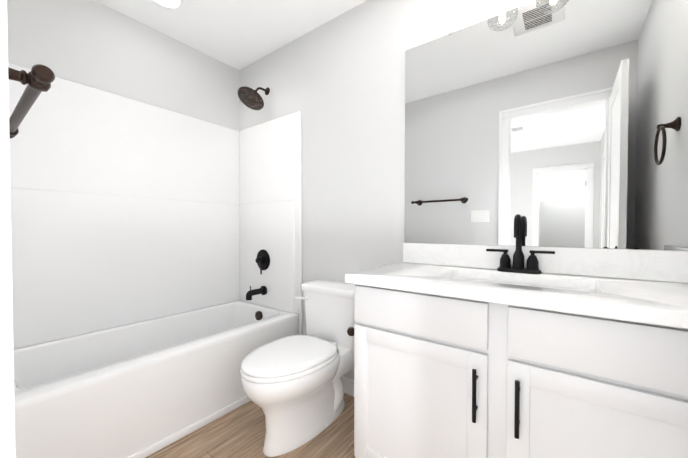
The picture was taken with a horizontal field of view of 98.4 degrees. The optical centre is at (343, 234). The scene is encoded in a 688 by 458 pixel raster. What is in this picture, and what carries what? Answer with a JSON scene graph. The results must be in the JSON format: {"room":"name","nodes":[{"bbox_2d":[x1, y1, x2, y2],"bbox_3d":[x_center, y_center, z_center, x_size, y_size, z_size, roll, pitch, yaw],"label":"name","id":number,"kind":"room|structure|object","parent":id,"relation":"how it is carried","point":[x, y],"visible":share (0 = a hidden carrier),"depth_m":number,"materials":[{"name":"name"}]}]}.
{"room":"bathroom","nodes":[
{"label":"bathroom","id":0,"kind":"room"},
{"bbox_2d":[7,0,238,130],"bbox_3d":[-1.419,-0.199,2.047,0.100,2.460,1.524,1,1,37],"label":"wall","id":1,"kind":"structure","parent":0,"point":[94,44],"depth_m":1.91,"materials":[{"name":"white paint"}]},
{"bbox_2d":[8,62,301,348],"bbox_3d":[-1.069,0.075,1.788,0.773,1.919,1.520,1,1,37],"label":"tub surround panel","id":2,"kind":"object","parent":1,"relation":"attached to","point":[125,211],"visible":0.92,"depth_m":1.97,"materials":[{"name":"white plastic"}]},
{"bbox_2d":[246,286,266,299],"bbox_3d":[-0.687,0.448,2.307,0.074,0.101,0.167,1,1,37],"label":"tub spout","id":3,"kind":"object","parent":2,"relation":"attached to","point":[261,290],"visible":1,"depth_m":2.29,"materials":[{"name":"black metal"}]},
{"bbox_2d":[255,249,269,273],"bbox_3d":[-0.665,0.217,2.350,0.168,0.189,0.066,1,1,37],"label":"tub valve","id":4,"kind":"object","parent":2,"relation":"attached to","point":[262,259],"visible":1,"depth_m":2.34,"materials":[{"name":"black metal"}]},
{"bbox_2d":[95,0,365,69],"bbox_3d":[-2.136,-1.444,-0.017,4.415,0.100,5.850,1,1,37],"label":"ceiling","id":5,"kind":"structure","parent":0,"point":[238,34],"depth_m":1.99,"materials":[{"name":"white paint"}]},
{"bbox_2d":[152,0,183,9],"bbox_3d":[-1.075,-1.420,1.788,0.194,0.008,0.194,1,1,37],"label":"recessed light","id":6,"kind":"object","parent":5,"relation":"in","point":[173,4],"visible":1,"depth_m":1.83,"materials":[{"name":"white paint"}]},
{"bbox_2d":[145,393,354,457],"bbox_3d":[-0.282,1.095,1.239,2.915,0.100,1.681,1,1,37],"label":"floor","id":7,"kind":"structure","parent":0,"point":[238,432],"depth_m":1.50,"materials":[{"name":"brown wood"}]},
{"bbox_2d":[13,300,298,457],"bbox_3d":[-1.076,0.813,1.806,0.755,0.445,1.520,1,1,37],"label":"bathtub","id":8,"kind":"object","parent":7,"relation":"on","point":[143,389],"visible":0.92,"depth_m":1.52,"materials":[{"name":"white ceramic"}]},
{"bbox_2d":[240,280,354,456],"bbox_3d":[-0.217,0.680,1.618,0.466,0.735,0.754,1,1,37],"label":"toilet","id":9,"kind":"object","parent":7,"relation":"on","point":[293,387],"visible":0.98,"depth_m":1.50,"materials":[{"name":"white ceramic"}]},
{"bbox_2d":[345,243,687,457],"bbox_3d":[0.618,0.552,1.111,1.130,0.990,0.584,1,1,37],"label":"bathroom vanity","id":10,"kind":"object","parent":7,"relation":"on","point":[465,351],"visible":1,"depth_m":0.93,"materials":[{"name":"white paint"}]},
{"bbox_2d":[347,327,353,335],"bbox_3d":[0.078,0.423,1.335,0.058,0.052,0.176,1,1,37],"label":"toilet paper holder","id":11,"kind":"object","parent":10,"relation":"attached to","point":[350,331],"visible":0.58,"depth_m":1.28,"materials":[{"name":"black metal"}]},
{"bbox_2d":[486,214,554,273],"bbox_3d":[0.740,0.040,1.261,0.256,0.248,0.106,1,1,37],"label":"faucet","id":12,"kind":"object","parent":10,"relation":"on","point":[532,267],"visible":1,"depth_m":1.26,"materials":[{"name":"black metal"}]},
{"bbox_2d":[239,0,680,379],"bbox_3d":[0.193,-0.195,1.849,2.915,2.460,0.100,1,1,37],"label":"wall","id":13,"kind":"structure","parent":0,"point":[338,82],"depth_m":1.88,"materials":[{"name":"white paint"}]},
{"bbox_2d":[238,86,269,109],"bbox_3d":[-0.688,-1.073,2.280,0.208,0.200,0.247,1,1,37],"label":"shower head","id":14,"kind":"object","parent":13,"relation":"attached to","point":[250,98],"visible":1,"depth_m":2.25},
{"bbox_2d":[341,376,353,396],"bbox_3d":[0.028,0.984,1.922,0.829,0.100,0.014,1,1,37],"label":"baseboard","id":15,"kind":"structure","parent":13,"relation":"attached to","point":[348,383],"depth_m":1.91,"materials":[{"name":"white paint"}]},
{"bbox_2d":[405,0,687,250],"bbox_3d":[0.793,-0.485,1.324,1.126,1.075,0.007,1,1,37],"label":"mirror","id":16,"kind":"object","parent":13,"relation":"attached to","point":[558,123],"visible":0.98,"depth_m":1.25,"materials":[{"name":"clear glass"}]},
{"bbox_3d":[-1.765,-0.186,1.282,3.469,2.460,0.114,1,1,37],"label":"wall","id":17,"kind":"structure","parent":0,"visible":0},
{"bbox_2d":[8,64,54,138],"bbox_3d":[-0.793,-0.296,0.684,0.580,0.062,0.101,1,1,37],"label":"towel bar","id":18,"kind":"object","parent":17,"relation":"attached to","point":[38,79],"visible":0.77,"depth_m":0.57,"materials":[{"name":"brown metal"}]},
{"bbox_3d":[-0.102,-1.205,0.012,0.695,0.379,0.114,1,1,37],"label":"wall","id":19,"kind":"structure","parent":0,"visible":0},
{"bbox_2d":[0,0,15,457],"bbox_3d":[-0.102,-0.009,0.032,0.827,2.147,0.152,1,1,37],"label":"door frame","id":20,"kind":"structure","parent":19,"relation":"attached to","point":[7,427],"depth_m":0.29,"materials":[{"name":"white paint"}]}
]}

